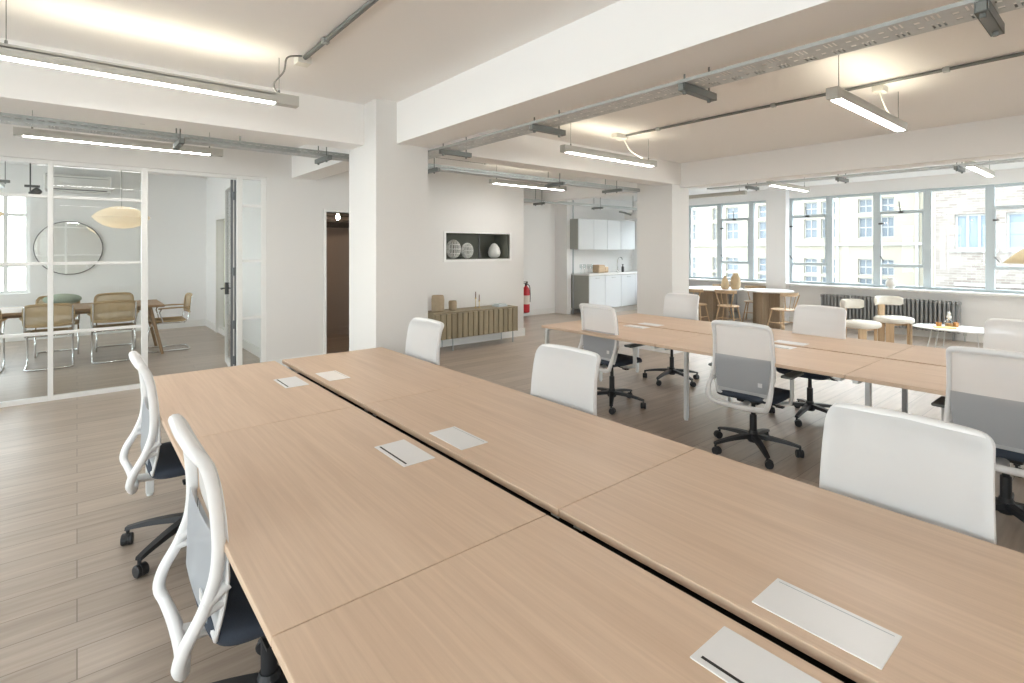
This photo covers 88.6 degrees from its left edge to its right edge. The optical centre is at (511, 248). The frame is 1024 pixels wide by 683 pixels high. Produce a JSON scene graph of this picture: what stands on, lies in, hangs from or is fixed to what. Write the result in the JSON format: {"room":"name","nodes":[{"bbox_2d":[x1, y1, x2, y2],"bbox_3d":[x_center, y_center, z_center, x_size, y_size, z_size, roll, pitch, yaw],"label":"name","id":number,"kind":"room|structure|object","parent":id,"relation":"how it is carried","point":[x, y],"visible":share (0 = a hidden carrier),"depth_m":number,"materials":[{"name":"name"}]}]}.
{"room":"open-plan office","nodes":[
{"label":"open-plan office","id":0,"kind":"room"},
{"bbox_2d":[0,163,205,333],"bbox_3d":[-8.790,0.060,8.722,6.800,3.000,0.250,0,0,-40],"label":"wall","id":1,"kind":"structure","parent":0,"point":[176,204],"depth_m":9.88,"materials":[{"name":"white paint"}]},
{"bbox_2d":[0,196,29,293],"bbox_3d":[-9.337,-0.090,8.269,2.580,1.700,0.062,0,0,-40],"label":"window","id":2,"kind":"structure","parent":1,"relation":"in","point":[5,198],"depth_m":8.91,"materials":[{"name":"white paint"}]},
{"bbox_2d":[33,221,102,274],"bbox_3d":[-7.853,-0.018,9.308,0.948,0.948,0.019,0,0,-40],"label":"wall mirror","id":3,"kind":"object","parent":1,"relation":"attached to","point":[72,241],"visible":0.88,"depth_m":9.31,"materials":[{"name":"clear glass"}]},
{"bbox_2d":[43,173,110,194],"bbox_3d":[-7.693,-1.150,9.311,0.920,0.300,0.240,0,0,-40],"label":"air conditioner","id":4,"kind":"object","parent":1,"relation":"attached to","point":[61,182],"visible":0.98,"depth_m":9.23,"materials":[{"name":"white plastic"}]},
{"bbox_2d":[0,161,207,177],"bbox_3d":[-7.380,-1.590,6.709,7.000,0.300,5.250,0,0,-40],"label":"ceiling","id":5,"kind":"structure","parent":0,"point":[0,161],"depth_m":9.50,"materials":[{"name":"white paint"}]},
{"bbox_2d":[91,170,149,228],"bbox_3d":[-5.798,-0.873,7.793,0.710,1.135,0.710,0,0,-40],"label":"pendant lamp","id":6,"kind":"object","parent":5,"relation":"hanging from","point":[121,217],"visible":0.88,"depth_m":7.58,"materials":[{"name":"fabric"}]},
{"bbox_2d":[206,177,259,347],"bbox_3d":[-4.611,0.060,8.875,0.170,3.000,4.850,0,0,-40],"label":"wall","id":7,"kind":"structure","parent":0,"point":[215,187],"depth_m":8.36,"materials":[{"name":"white paint"}]},
{"bbox_2d":[215,214,224,335],"bbox_3d":[-5.091,0.470,9.419,0.195,2.180,1.260,0,0,-40],"label":"trim","id":8,"kind":"structure","parent":7,"relation":"attached to","point":[221,330],"depth_m":9.80,"materials":[{"name":"white paint"}]},
{"bbox_2d":[0,121,523,407],"bbox_3d":[-4.006,0.060,6.084,10.802,3.000,0.220,0,0,-40],"label":"wall","id":9,"kind":"structure","parent":0,"point":[456,202],"depth_m":6.84,"materials":[{"name":"white paint"}]},
{"bbox_2d":[220,180,235,366],"bbox_3d":[-3.701,0.345,6.883,0.160,2.410,0.913,0,0,-34],"label":"door","id":10,"kind":"structure","parent":9,"relation":"in","point":[230,188],"depth_m":6.53,"materials":[{"name":"white paint"}]},
{"bbox_2d":[0,307,554,367],"bbox_3d":[-4.483,1.492,8.839,13.580,0.135,5.068,0,0,-40],"label":"baseboard","id":11,"kind":"structure","parent":9,"relation":"attached to","point":[246,345],"depth_m":9.20,"materials":[{"name":"white paint"}]},
{"bbox_2d":[323,209,348,353],"bbox_3d":[-2.262,0.510,7.526,0.955,2.100,0.225,0,0,-40],"label":"trim","id":12,"kind":"structure","parent":9,"relation":"attached to","point":[324,210],"depth_m":7.15,"materials":[{"name":"white paint"}]},
{"bbox_2d":[446,233,507,259],"bbox_3d":[-0.703,-0.045,9.011,1.360,0.470,0.410,0,0,-40],"label":"wall niche","id":13,"kind":"object","parent":9,"relation":"attached to","point":[486,240],"visible":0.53,"depth_m":9.30,"materials":[{"name":"grey paint"}]},
{"bbox_2d":[446,240,460,258],"bbox_3d":[-0.978,0.002,8.763,0.282,0.322,0.176,0,0,-40],"label":"ornament","id":14,"kind":"object","parent":13,"relation":"in","point":[448,247],"visible":1,"depth_m":8.72,"materials":[{"name":"white ceramic"}]},
{"bbox_2d":[444,231,511,261],"bbox_3d":[-0.558,-0.037,8.836,1.400,0.495,0.042,0,0,-40],"label":"trim","id":15,"kind":"structure","parent":9,"relation":"attached to","point":[445,232],"depth_m":8.83,"materials":[{"name":"white paint"}]},
{"bbox_2d":[326,217,348,335],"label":"door","id":16,"kind":"structure","parent":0,"point":[337,239],"depth_m":9.52,"materials":[{"name":"brown wood"}]},
{"bbox_2d":[326,213,348,227],"bbox_3d":[-2.311,-0.482,9.306,3.660,0.245,0.417,0,0,-40],"label":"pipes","id":17,"kind":"object","parent":16,"relation":"attached to","point":[330,223],"visible":0.02,"depth_m":8.82,"materials":[{"name":"grey"}]},
{"bbox_2d":[349,99,427,353],"bbox_3d":[-1.155,0.135,4.888,0.509,2.850,0.580,0,0,-40],"label":"column","id":18,"kind":"structure","parent":0,"point":[388,180],"depth_m":4.65,"materials":[{"name":"white paint"}]},
{"bbox_2d":[0,310,1023,682],"bbox_3d":[-0.114,1.660,5.621,16.800,0.200,16.200,0,0,-40],"label":"floor","id":19,"kind":"structure","parent":0,"point":[73,609],"depth_m":3.78,"materials":[{"name":"brown wood"}]},
{"bbox_2d":[19,303,77,371],"bbox_3d":[-6.149,1.131,6.978,0.588,0.857,0.630,0,0,-40],"label":"armchair","id":20,"kind":"object","parent":19,"relation":"on","point":[36,315],"visible":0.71,"depth_m":6.80,"materials":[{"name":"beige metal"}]},
{"bbox_2d":[34,296,79,358],"bbox_3d":[-6.746,1.131,7.792,0.588,0.857,0.630,0,0,-40],"label":"armchair","id":21,"kind":"object","parent":19,"relation":"on","point":[39,299],"visible":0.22,"depth_m":7.84,"materials":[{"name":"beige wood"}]},
{"bbox_2d":[42,294,81,303],"bbox_3d":[-6.813,0.760,7.952,0.460,0.164,0.120,0,0,-40],"label":"bowl","id":22,"kind":"object","parent":21,"relation":"on","point":[57,298],"visible":0.85,"depth_m":7.93,"materials":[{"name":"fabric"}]},
{"bbox_2d":[0,299,164,353],"bbox_3d":[-6.492,1.191,7.283,2.700,0.746,1.000,0,0,-40],"label":"meeting table","id":23,"kind":"object","parent":19,"relation":"on","point":[80,308],"visible":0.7,"depth_m":7.73,"materials":[{"name":"brown wood"}]},
{"bbox_2d":[87,300,139,363],"bbox_3d":[-5.638,1.131,7.427,0.588,0.857,0.630,0,0,-40],"label":"armchair","id":24,"kind":"object","parent":19,"relation":"on","point":[110,311],"visible":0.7,"depth_m":7.23,"materials":[{"name":"beige wicker"}]},
{"bbox_2d":[94,292,135,351],"bbox_3d":[-6.222,1.131,8.226,0.588,0.857,0.630,0,0,-40],"label":"armchair","id":25,"kind":"object","parent":19,"relation":"on","point":[117,295],"visible":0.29,"depth_m":8.41,"materials":[{"name":"beige wicker"}]},
{"bbox_2d":[119,351,197,578],"bbox_3d":[-1.712,1.049,2.845,0.649,1.022,0.676,0,0,-40],"label":"office chair","id":26,"kind":"object","parent":19,"relation":"on","point":[161,460],"visible":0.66,"depth_m":2.61,"materials":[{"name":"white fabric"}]},
{"bbox_2d":[148,293,192,352],"bbox_3d":[-5.354,1.131,8.188,0.630,0.857,0.588,0,0,-40],"label":"armchair","id":27,"kind":"object","parent":19,"relation":"on","point":[188,297],"visible":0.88,"depth_m":8.16,"materials":[{"name":"beige wicker"}]},
{"bbox_2d":[152,414,287,682],"bbox_3d":[-0.799,1.049,1.770,0.649,1.022,0.676,0,0,-40],"label":"office chair","id":28,"kind":"object","parent":19,"relation":"on","point":[224,613],"visible":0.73,"depth_m":1.53,"materials":[{"name":"white plastic"}]},
{"bbox_2d":[145,361,354,495],"bbox_3d":[-1.589,1.188,3.041,0.803,0.743,1.448,0,0,-40],"label":"desk","id":29,"kind":"object","parent":19,"relation":"on","point":[224,399],"visible":0.62,"depth_m":2.90,"materials":[{"name":"brown wood"}]},
{"bbox_2d":[174,407,545,646],"bbox_3d":[-0.663,1.188,1.925,0.803,0.743,1.448,0,0,-40],"label":"desk","id":30,"kind":"object","parent":19,"relation":"on","point":[327,511],"visible":0.88,"depth_m":1.64,"materials":[{"name":"brown wood"}]},
{"bbox_2d":[282,347,484,411],"bbox_3d":[-0.934,1.188,3.583,0.797,0.743,1.448,0,0,-40],"label":"desk","id":31,"kind":"object","parent":19,"relation":"on","point":[362,377],"visible":0.66,"depth_m":3.44,"materials":[{"name":"brown wood"}]},
{"bbox_2d":[405,317,443,365],"bbox_3d":[-0.839,1.049,3.860,0.649,1.022,0.676,0,0,-40],"label":"office chair","id":32,"kind":"object","parent":19,"relation":"on","point":[423,338],"visible":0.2,"depth_m":3.98,"materials":[{"name":"white plastic"}]},
{"bbox_2d":[428,305,517,350],"bbox_3d":[-0.656,1.260,8.437,1.640,0.600,0.412,0,0,-40],"label":"sideboard","id":33,"kind":"object","parent":19,"relation":"on","point":[467,321],"visible":0.67,"depth_m":8.29,"materials":[{"name":"beige wood"}]},
{"bbox_2d":[431,295,443,311],"bbox_3d":[-1.137,0.835,8.046,0.200,0.250,0.200,0,0,-40],"label":"vase","id":34,"kind":"object","parent":33,"relation":"on","point":[437,301],"visible":1,"depth_m":7.96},
{"bbox_2d":[365,380,695,517],"bbox_3d":[-0.009,1.188,2.467,0.797,0.743,1.448,0,0,-40],"label":"desk","id":35,"kind":"object","parent":19,"relation":"on","point":[555,456],"visible":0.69,"depth_m":2.25,"materials":[{"name":"brown wood"}]},
{"bbox_2d":[297,373,856,682],"bbox_3d":[-0.297,0.892,2.189,0.200,0.035,4.150,0,0,-40],"label":"cable tray","id":36,"kind":"object","parent":35,"relation":"attached to","point":[839,676],"visible":0.02,"depth_m":1.48,"materials":[{"name":"black metal"}]},
{"bbox_2d":[272,515,843,682],"bbox_3d":[0.262,1.188,0.808,0.803,0.743,1.448,0,0,-40],"label":"desk","id":37,"kind":"object","parent":19,"relation":"on","point":[540,600],"visible":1,"depth_m":1.12,"materials":[{"name":"brown wood"}]},
{"bbox_2d":[530,344,600,415],"bbox_3d":[0.126,1.049,2.697,0.649,1.022,0.676,0,0,-41],"label":"office chair","id":38,"kind":"object","parent":19,"relation":"on","point":[564,375],"visible":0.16,"depth_m":2.83,"materials":[{"name":"white plastic"}]},
{"bbox_2d":[571,275,604,308],"bbox_3d":[1.845,1.095,12.646,0.563,0.930,0.604,0,0,-40],"label":"base cabinet","id":39,"kind":"object","parent":19,"relation":"on","point":[587,289],"visible":0.63,"depth_m":12.45,"materials":[{"name":"grey"}]},
{"bbox_2d":[571,271,636,275],"bbox_3d":[2.535,0.607,13.221,2.400,0.044,0.600,0,0,-40],"label":"countertop","id":40,"kind":"structure","parent":39,"relation":"on","point":[611,272],"depth_m":12.65,"materials":[{"name":"white stone"}]},
{"bbox_2d":[578,303,645,414],"bbox_3d":[1.014,1.049,5.299,0.649,1.022,0.676,0,0,-39],"label":"office chair","id":41,"kind":"object","parent":19,"relation":"on","point":[598,318],"visible":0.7,"depth_m":5.13,"materials":[{"name":"white plastic"}]},
{"bbox_2d":[604,275,620,311],"bbox_3d":[2.295,1.095,13.019,0.601,0.930,0.604,0,0,-40],"label":"base cabinet","id":42,"kind":"object","parent":19,"relation":"on","point":[612,282],"visible":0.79,"depth_m":12.81,"materials":[{"name":"grey"}]},
{"bbox_2d":[541,320,704,348],"bbox_3d":[1.086,1.188,5.349,0.800,0.743,1.448,0,0,-40],"label":"desk","id":43,"kind":"object","parent":19,"relation":"on","point":[644,335],"visible":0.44,"depth_m":5.13,"materials":[{"name":"brown wood"}]},
{"bbox_2d":[619,274,634,311],"bbox_3d":[2.747,1.095,13.394,0.567,0.930,0.604,0,0,-40],"label":"base cabinet","id":44,"kind":"object","parent":19,"relation":"on","point":[627,280],"visible":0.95,"depth_m":13.18,"materials":[{"name":"grey"}]},
{"bbox_2d":[598,313,711,381],"bbox_3d":[1.738,1.188,5.890,0.805,0.743,1.448,0,0,-40],"label":"desk","id":45,"kind":"object","parent":19,"relation":"on","point":[679,324],"visible":0.7,"depth_m":5.85,"materials":[{"name":"brown wood"}]},
{"bbox_2d":[643,293,699,386],"bbox_3d":[1.887,1.049,6.197,0.649,1.022,0.676,0,0,-41],"label":"office chair","id":46,"kind":"object","parent":19,"relation":"on","point":[676,305],"visible":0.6,"depth_m":6.28,"materials":[{"name":"white plastic"}]},
{"bbox_2d":[689,286,742,321],"bbox_3d":[4.261,1.191,11.093,1.160,0.738,1.160,0,0,39],"label":"round table","id":47,"kind":"object","parent":19,"relation":"on","point":[708,296],"visible":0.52,"depth_m":10.92,"materials":[{"name":"white"}]},
{"bbox_2d":[715,289,740,321],"bbox_3d":[4.230,1.179,10.284,0.422,0.768,0.482,0,0,42],"label":"wooden chair","id":48,"kind":"object","parent":19,"relation":"on","point":[726,292],"visible":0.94,"depth_m":10.17,"materials":[{"name":"brown wood"}]},
{"bbox_2d":[705,320,804,469],"bbox_3d":[1.871,1.049,4.076,0.649,1.022,0.676,0,0,-43],"label":"office chair","id":49,"kind":"object","parent":19,"relation":"on","point":[743,368],"visible":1,"depth_m":3.92,"materials":[{"name":"white plastic"}]},
{"bbox_2d":[743,288,793,328],"bbox_3d":[5.130,1.191,10.514,0.920,0.738,0.920,0,0,-31],"label":"round table","id":50,"kind":"object","parent":19,"relation":"on","point":[764,299],"visible":0.84,"depth_m":10.36,"materials":[{"name":"white"}]},
{"bbox_2d":[656,334,882,420],"bbox_3d":[2.011,1.188,4.233,0.800,0.743,1.448,0,0,-40],"label":"desk","id":51,"kind":"object","parent":19,"relation":"on","point":[837,365],"visible":0.77,"depth_m":4.04,"materials":[{"name":"brown wood"}]},
{"bbox_2d":[767,292,799,329],"bbox_3d":[5.018,1.179,9.683,0.422,0.768,0.482,0,0,-20],"label":"wooden chair","id":52,"kind":"object","parent":19,"relation":"on","point":[784,295],"visible":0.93,"depth_m":9.53,"materials":[{"name":"brown wood"}]},
{"bbox_2d":[559,449,1023,682],"bbox_3d":[0.916,1.188,1.351,0.797,0.743,1.448,0,0,-40],"label":"desk","id":53,"kind":"object","parent":19,"relation":"on","point":[870,593],"visible":0.85,"depth_m":1.36,"materials":[{"name":"brown wood"}]},
{"bbox_2d":[769,305,846,426],"bbox_3d":[2.736,1.049,4.811,0.649,1.022,0.676,0,0,-39],"label":"office chair","id":54,"kind":"object","parent":19,"relation":"on","point":[816,320],"visible":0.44,"depth_m":4.87,"materials":[{"name":"white plastic"}]},
{"bbox_2d":[708,329,914,401],"bbox_3d":[2.664,1.188,4.774,0.805,0.743,1.448,0,0,-40],"label":"desk","id":55,"kind":"object","parent":19,"relation":"on","point":[870,348],"visible":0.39,"depth_m":4.51,"materials":[{"name":"brown wood"}]},
{"bbox_2d":[840,299,881,340],"bbox_3d":[5.337,1.173,8.064,0.530,0.775,0.525,0,0,-27],"label":"lounge chair","id":56,"kind":"object","parent":19,"relation":"on","point":[863,326],"visible":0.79,"depth_m":7.96,"materials":[{"name":"white fabric"}]},
{"bbox_2d":[820,294,966,341],"bbox_3d":[6.922,1.228,9.669,0.140,0.665,2.237,0,0,-40],"label":"radiator","id":57,"kind":"object","parent":19,"relation":"on","point":[869,310],"visible":0.47,"depth_m":9.38,"materials":[{"name":"grey metal"}]},
{"bbox_2d":[873,296,914,344],"bbox_3d":[6.240,1.173,8.601,0.530,0.775,0.525,0,0,-5],"label":"lounge chair","id":58,"kind":"object","parent":19,"relation":"on","point":[891,321],"visible":0.88,"depth_m":8.56,"materials":[{"name":"white fabric"}]},
{"bbox_2d":[845,359,945,405],"bbox_3d":[2.937,1.188,3.117,0.800,0.743,1.448,0,0,-40],"label":"desk","id":59,"kind":"object","parent":19,"relation":"on","point":[926,378],"visible":0.51,"depth_m":3.41,"materials":[{"name":"brown wood"}]},
{"bbox_2d":[819,403,996,544],"bbox_3d":[1.085,1.049,1.539,0.649,1.022,0.676,0,0,-39],"label":"office chair","id":60,"kind":"object","parent":19,"relation":"on","point":[940,473],"visible":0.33,"depth_m":1.66,"materials":[{"name":"white plastic"}]},
{"bbox_2d":[886,345,945,412],"bbox_3d":[3.589,1.188,3.658,0.805,0.743,1.448,0,0,-40],"label":"desk","id":61,"kind":"object","parent":19,"relation":"on","point":[934,356],"visible":0.41,"depth_m":4.08,"materials":[{"name":"brown wood"}]},
{"bbox_2d":[912,324,983,347],"bbox_3d":[6.793,1.379,7.944,0.744,0.354,1.200,0,0,-40],"label":"coffee table","id":62,"kind":"object","parent":19,"relation":"on","point":[961,329],"visible":0.56,"depth_m":7.93,"materials":[{"name":"white"}]},
{"bbox_2d":[931,346,1023,522],"bbox_3d":[2.792,1.049,2.981,0.649,1.022,0.676,0,0,-40],"label":"office chair","id":63,"kind":"object","parent":19,"relation":"on","point":[985,387],"visible":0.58,"depth_m":2.87,"materials":[{"name":"white plastic"}]},
{"bbox_2d":[983,318,1023,477],"bbox_3d":[3.686,1.049,3.792,0.649,1.022,0.676,0,0,-40],"label":"office chair","id":64,"kind":"object","parent":19,"relation":"on","point":[999,334],"visible":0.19,"depth_m":4.02,"materials":[{"name":"white plastic"}]},
{"bbox_2d":[1003,249,1023,263],"bbox_3d":[7.432,0.699,7.174,1.063,1.722,1.063,0,0,-40],"label":"pendant lamp","id":65,"kind":"object","parent":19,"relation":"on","point":[1017,258],"visible":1,"depth_m":7.26,"materials":[{"name":"beige fabric"}]},
{"bbox_2d":[0,0,1023,200],"bbox_3d":[-0.114,-1.440,5.621,16.800,0.300,16.200,0,0,-40],"label":"ceiling","id":66,"kind":"structure","parent":0,"point":[396,50],"depth_m":3.59,"materials":[{"name":"white paint"}]},
{"bbox_2d":[13,110,222,156],"bbox_3d":[-3.664,-1.135,5.016,1.600,0.319,0.070,0,0,-40],"label":"strip light","id":67,"kind":"object","parent":66,"relation":"hanging from","point":[17,131],"visible":0.84,"depth_m":4.90,"materials":[{"name":"grey metal"}]},
{"bbox_2d":[23,135,209,154],"bbox_3d":[-3.688,-0.980,4.996,1.420,0.007,0.058,0,0,-40],"label":"diffuser","id":68,"kind":"object","parent":67,"relation":"attached to","point":[52,137],"depth_m":4.94,"materials":[{"name":"white plastic"}]},
{"bbox_2d":[0,0,301,108],"bbox_3d":[-2.028,-1.135,3.049,1.570,0.319,0.247,0,0,-40],"label":"strip light","id":69,"kind":"object","parent":66,"relation":"hanging from","point":[9,52],"visible":1,"depth_m":3.02,"materials":[{"name":"grey metal"}]},
{"bbox_2d":[0,56,275,103],"bbox_3d":[-2.119,-0.980,3.088,1.360,0.007,0.058,0,0,-40],"label":"diffuser","id":70,"kind":"object","parent":69,"relation":"attached to","point":[33,60],"depth_m":3.02,"materials":[{"name":"white plastic"}]},
{"bbox_2d":[0,38,363,149],"bbox_3d":[-3.878,-1.110,2.773,6.770,0.360,0.300,0,0,-40],"label":"beam","id":71,"kind":"structure","parent":66,"relation":"attached to","point":[317,121],"depth_m":3.79,"materials":[{"name":"white paint"}]},
{"bbox_2d":[0,112,639,193],"bbox_3d":[-1.881,-1.063,5.089,12.600,0.453,0.364,0,0,-40],"label":"cable tray","id":72,"kind":"object","parent":66,"relation":"hanging from","point":[33,121],"visible":0.74,"depth_m":4.59,"materials":[{"name":"metal"}]},
{"bbox_2d":[303,0,378,59],"bbox_3d":[0.843,-1.273,0.816,0.040,0.034,6.960,0,0,-40],"label":"conduit pipe","id":73,"kind":"object","parent":66,"relation":"attached to","point":[324,40],"visible":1,"depth_m":3.01,"materials":[{"name":"grey metal"}]},
{"bbox_2d":[489,165,566,190],"bbox_3d":[0.285,-1.135,8.290,1.580,0.319,0.070,0,0,-40],"label":"strip light","id":74,"kind":"object","parent":66,"relation":"hanging from","point":[491,181],"visible":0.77,"depth_m":8.16,"materials":[{"name":"grey"}]},
{"bbox_2d":[494,183,562,190],"bbox_3d":[0.285,-0.980,8.290,1.460,0.007,0.058,0,0,-40],"label":"diffuser","id":75,"kind":"object","parent":74,"relation":"attached to","point":[511,184],"depth_m":8.28,"materials":[{"name":"white plastic"}]},
{"bbox_2d":[428,129,680,185],"bbox_3d":[0.709,-1.127,6.576,4.515,0.325,0.300,0,0,-40],"label":"beam","id":76,"kind":"structure","parent":66,"relation":"attached to","point":[524,151],"depth_m":6.29,"materials":[{"name":"white paint"}]},
{"bbox_2d":[524,188,636,209],"bbox_3d":[1.912,-1.066,11.325,4.800,0.448,0.304,0,0,-40],"label":"cable tray","id":77,"kind":"object","parent":66,"relation":"hanging from","point":[535,201],"visible":0.73,"depth_m":10.85,"materials":[{"name":"metal"}]},
{"bbox_2d":[560,139,656,166],"bbox_3d":[1.103,-1.135,5.760,1.550,0.319,0.070,0,0,-40],"label":"strip light","id":78,"kind":"object","parent":66,"relation":"hanging from","point":[570,149],"visible":0.98,"depth_m":5.67,"materials":[{"name":"grey"}]},
{"bbox_2d":[567,152,651,166],"bbox_3d":[1.103,-0.980,5.760,1.430,0.007,0.058,0,0,-40],"label":"diffuser","id":79,"kind":"object","parent":78,"relation":"attached to","point":[589,154],"depth_m":5.73,"materials":[{"name":"white plastic"}]},
{"bbox_2d":[292,0,939,179],"bbox_3d":[0.595,-1.110,2.929,0.315,0.360,10.550,0,0,-40],"label":"beam","id":80,"kind":"structure","parent":66,"relation":"attached to","point":[623,45],"depth_m":2.84,"materials":[{"name":"white paint"}]},
{"bbox_2d":[689,190,746,198],"bbox_3d":[3.700,-1.135,9.952,0.070,0.319,1.500,0,0,-40],"label":"strip light","id":81,"kind":"object","parent":66,"relation":"hanging from","point":[744,192],"visible":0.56,"depth_m":9.75,"materials":[{"name":"grey metal"}]},
{"bbox_2d":[428,0,1023,158],"bbox_3d":[1.546,-1.063,2.308,0.334,0.453,8.280,0,0,-40],"label":"cable tray","id":82,"kind":"object","parent":66,"relation":"hanging from","point":[987,12],"visible":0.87,"depth_m":2.54,"materials":[{"name":"metal"}]},
{"bbox_2d":[524,115,1023,204],"bbox_3d":[3.642,-1.110,6.786,0.270,0.360,12.600,0,0,-40],"label":"beam","id":83,"kind":"structure","parent":66,"relation":"attached to","point":[999,137],"depth_m":6.17,"materials":[{"name":"white paint"}]},
{"bbox_2d":[766,177,809,191],"bbox_3d":[4.479,-1.135,8.480,1.440,0.319,0.070,0,0,-40],"label":"strip light","id":84,"kind":"object","parent":66,"relation":"hanging from","point":[787,186],"visible":0.73,"depth_m":8.50,"materials":[{"name":"grey"}]},
{"bbox_2d":[771,185,805,191],"bbox_3d":[4.479,-0.980,8.480,1.320,0.007,0.058,0,0,-40],"label":"diffuser","id":85,"kind":"object","parent":84,"relation":"attached to","point":[803,189],"depth_m":8.47,"materials":[{"name":"white"}]},
{"bbox_2d":[625,52,1023,136],"bbox_3d":[3.551,-1.273,3.159,0.040,0.034,7.110,0,0,-40],"label":"conduit pipe","id":86,"kind":"object","parent":66,"relation":"attached to","point":[944,69],"visible":1,"depth_m":4.13,"materials":[{"name":"grey metal"}]},
{"bbox_2d":[707,158,1023,190],"bbox_3d":[5.475,-1.066,5.097,0.344,0.448,7.560,0,0,-40],"label":"cable tray","id":87,"kind":"object","parent":66,"relation":"hanging from","point":[958,167],"visible":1,"depth_m":6.27,"materials":[{"name":"metal"}]},
{"bbox_2d":[826,55,907,132],"bbox_3d":[2.654,-1.135,3.889,1.550,0.319,0.091,0,0,-40],"label":"strip light","id":88,"kind":"object","parent":66,"relation":"hanging from","point":[838,95],"visible":0.97,"depth_m":3.73,"materials":[{"name":"grey metal"}]},
{"bbox_2d":[831,99,903,130],"bbox_3d":[2.660,-0.980,3.881,1.430,0.007,0.058,0,0,-40],"label":"diffuser","id":89,"kind":"object","parent":88,"relation":"attached to","point":[850,104],"depth_m":3.81,"materials":[{"name":"white plastic"}]},
{"bbox_2d":[964,159,994,176],"bbox_3d":[5.945,-1.135,6.656,1.450,0.319,0.070,0,0,-40],"label":"strip light","id":90,"kind":"object","parent":66,"relation":"hanging from","point":[983,170],"visible":0.66,"depth_m":6.64,"materials":[{"name":"grey"}]},
{"bbox_2d":[967,167,992,176],"bbox_3d":[5.945,-0.980,6.656,1.330,0.007,0.058,0,0,-40],"label":"diffuser","id":91,"kind":"object","parent":90,"relation":"attached to","point":[981,170],"depth_m":6.64,"materials":[{"name":"white plastic"}]},
{"bbox_2d":[524,198,632,313],"bbox_3d":[1.044,0.135,12.686,5.400,2.850,0.600,0,0,-40],"label":"wall","id":92,"kind":"structure","parent":0,"point":[547,251],"depth_m":12.68,"materials":[{"name":"white paint"}]},
{"bbox_2d":[524,281,530,312],"bbox_3d":[0.311,1.113,12.057,0.209,0.735,0.222,0,0,-40],"label":"fire extinguisher","id":93,"kind":"object","parent":92,"relation":"attached to","point":[527,294],"visible":0.83,"depth_m":11.96,"materials":[{"name":"red metal"}]},
{"bbox_2d":[570,218,593,249],"bbox_3d":[1.668,-0.352,12.671,0.542,0.735,0.340,0,0,-40],"label":"upper cabinet","id":94,"kind":"object","parent":92,"relation":"attached to","point":[581,230],"visible":1,"depth_m":12.52,"materials":[{"name":"grey"}]},
{"bbox_2d":[594,219,606,249],"bbox_3d":[2.070,-0.352,13.004,0.497,0.735,0.340,0,0,-40],"label":"upper cabinet","id":95,"kind":"object","parent":92,"relation":"attached to","point":[600,226],"visible":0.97,"depth_m":12.87,"materials":[{"name":"grey"}]},
{"bbox_2d":[607,220,620,249],"bbox_3d":[2.465,-0.352,13.332,0.523,0.735,0.340,0,0,-40],"label":"upper cabinet","id":96,"kind":"object","parent":92,"relation":"attached to","point":[613,226],"visible":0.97,"depth_m":13.18,"materials":[{"name":"grey"}]},
{"bbox_2d":[621,221,634,249],"bbox_3d":[2.890,-0.352,13.684,0.576,0.735,0.340,0,0,-40],"label":"upper cabinet","id":97,"kind":"object","parent":92,"relation":"attached to","point":[627,227],"visible":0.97,"depth_m":13.55,"materials":[{"name":"grey"}]},
{"bbox_2d":[637,183,688,315],"bbox_3d":[2.348,0.135,8.175,0.450,2.850,0.630,0,0,-40],"label":"column","id":98,"kind":"structure","parent":0,"point":[662,210],"depth_m":7.98,"materials":[{"name":"white paint"}]},
{"bbox_2d":[766,188,788,320],"bbox_3d":[5.667,0.135,11.199,0.180,2.850,0.410,0,0,-40],"label":"column","id":99,"kind":"structure","parent":0,"point":[777,199],"depth_m":11.11,"materials":[{"name":"white paint"}]},
{"bbox_2d":[633,168,1023,334],"bbox_3d":[6.230,0.135,10.880,0.280,2.850,16.200,0,0,-40],"label":"wall","id":100,"kind":"structure","parent":0,"point":[976,310],"depth_m":9.52,"materials":[{"name":"white paint"}]},
{"bbox_2d":[689,200,765,281],"bbox_3d":[4.658,-0.175,12.636,0.159,1.790,3.090,0,0,-40],"label":"window","id":101,"kind":"structure","parent":100,"relation":"in","point":[751,220],"depth_m":12.31,"materials":[{"name":"silver metal"}]},
{"bbox_2d":[698,309,983,342],"bbox_3d":[7.131,1.492,9.419,0.198,0.135,12.200,0,0,-40],"label":"baseboard","id":102,"kind":"structure","parent":100,"relation":"attached to","point":[970,337],"depth_m":9.28,"materials":[{"name":"white paint"}]},
{"bbox_2d":[689,278,1023,296],"bbox_3d":[7.161,0.740,9.444,0.240,0.040,12.200,0,0,-40],"label":"trim","id":103,"kind":"structure","parent":100,"relation":"attached to","point":[692,279],"depth_m":9.57,"materials":[{"name":"white paint"}]},
{"bbox_2d":[789,182,1023,293],"bbox_3d":[8.344,-0.175,8.190,0.159,1.790,7.760,0,0,-40],"label":"window","id":104,"kind":"structure","parent":100,"relation":"in","point":[990,208],"depth_m":9.54,"materials":[{"name":"silver metal"}]},
{"label":"outside","id":105,"kind":"structure","parent":0,"visible":0},
{"bbox_3d":[0.000,7.660,0.000,120.000,0.200,120.000,0,0,-40],"label":"road","id":106,"kind":"object","parent":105,"visible":0},
{"bbox_2d":[693,192,934,286],"bbox_3d":[7.422,1.060,28.808,0.400,13.000,25.120,0,0,-40],"label":"building","id":107,"kind":"structure","parent":106,"relation":"on","point":[853,216],"depth_m":21.56,"materials":[{"name":"grey"}]},
{"bbox_2d":[935,186,1023,290],"bbox_3d":[21.180,1.060,9.064,0.420,13.000,22.000,0,0,-40],"label":"brick building","id":108,"kind":"structure","parent":106,"relation":"on","point":[959,214],"depth_m":16.76,"materials":[{"name":"grey"}]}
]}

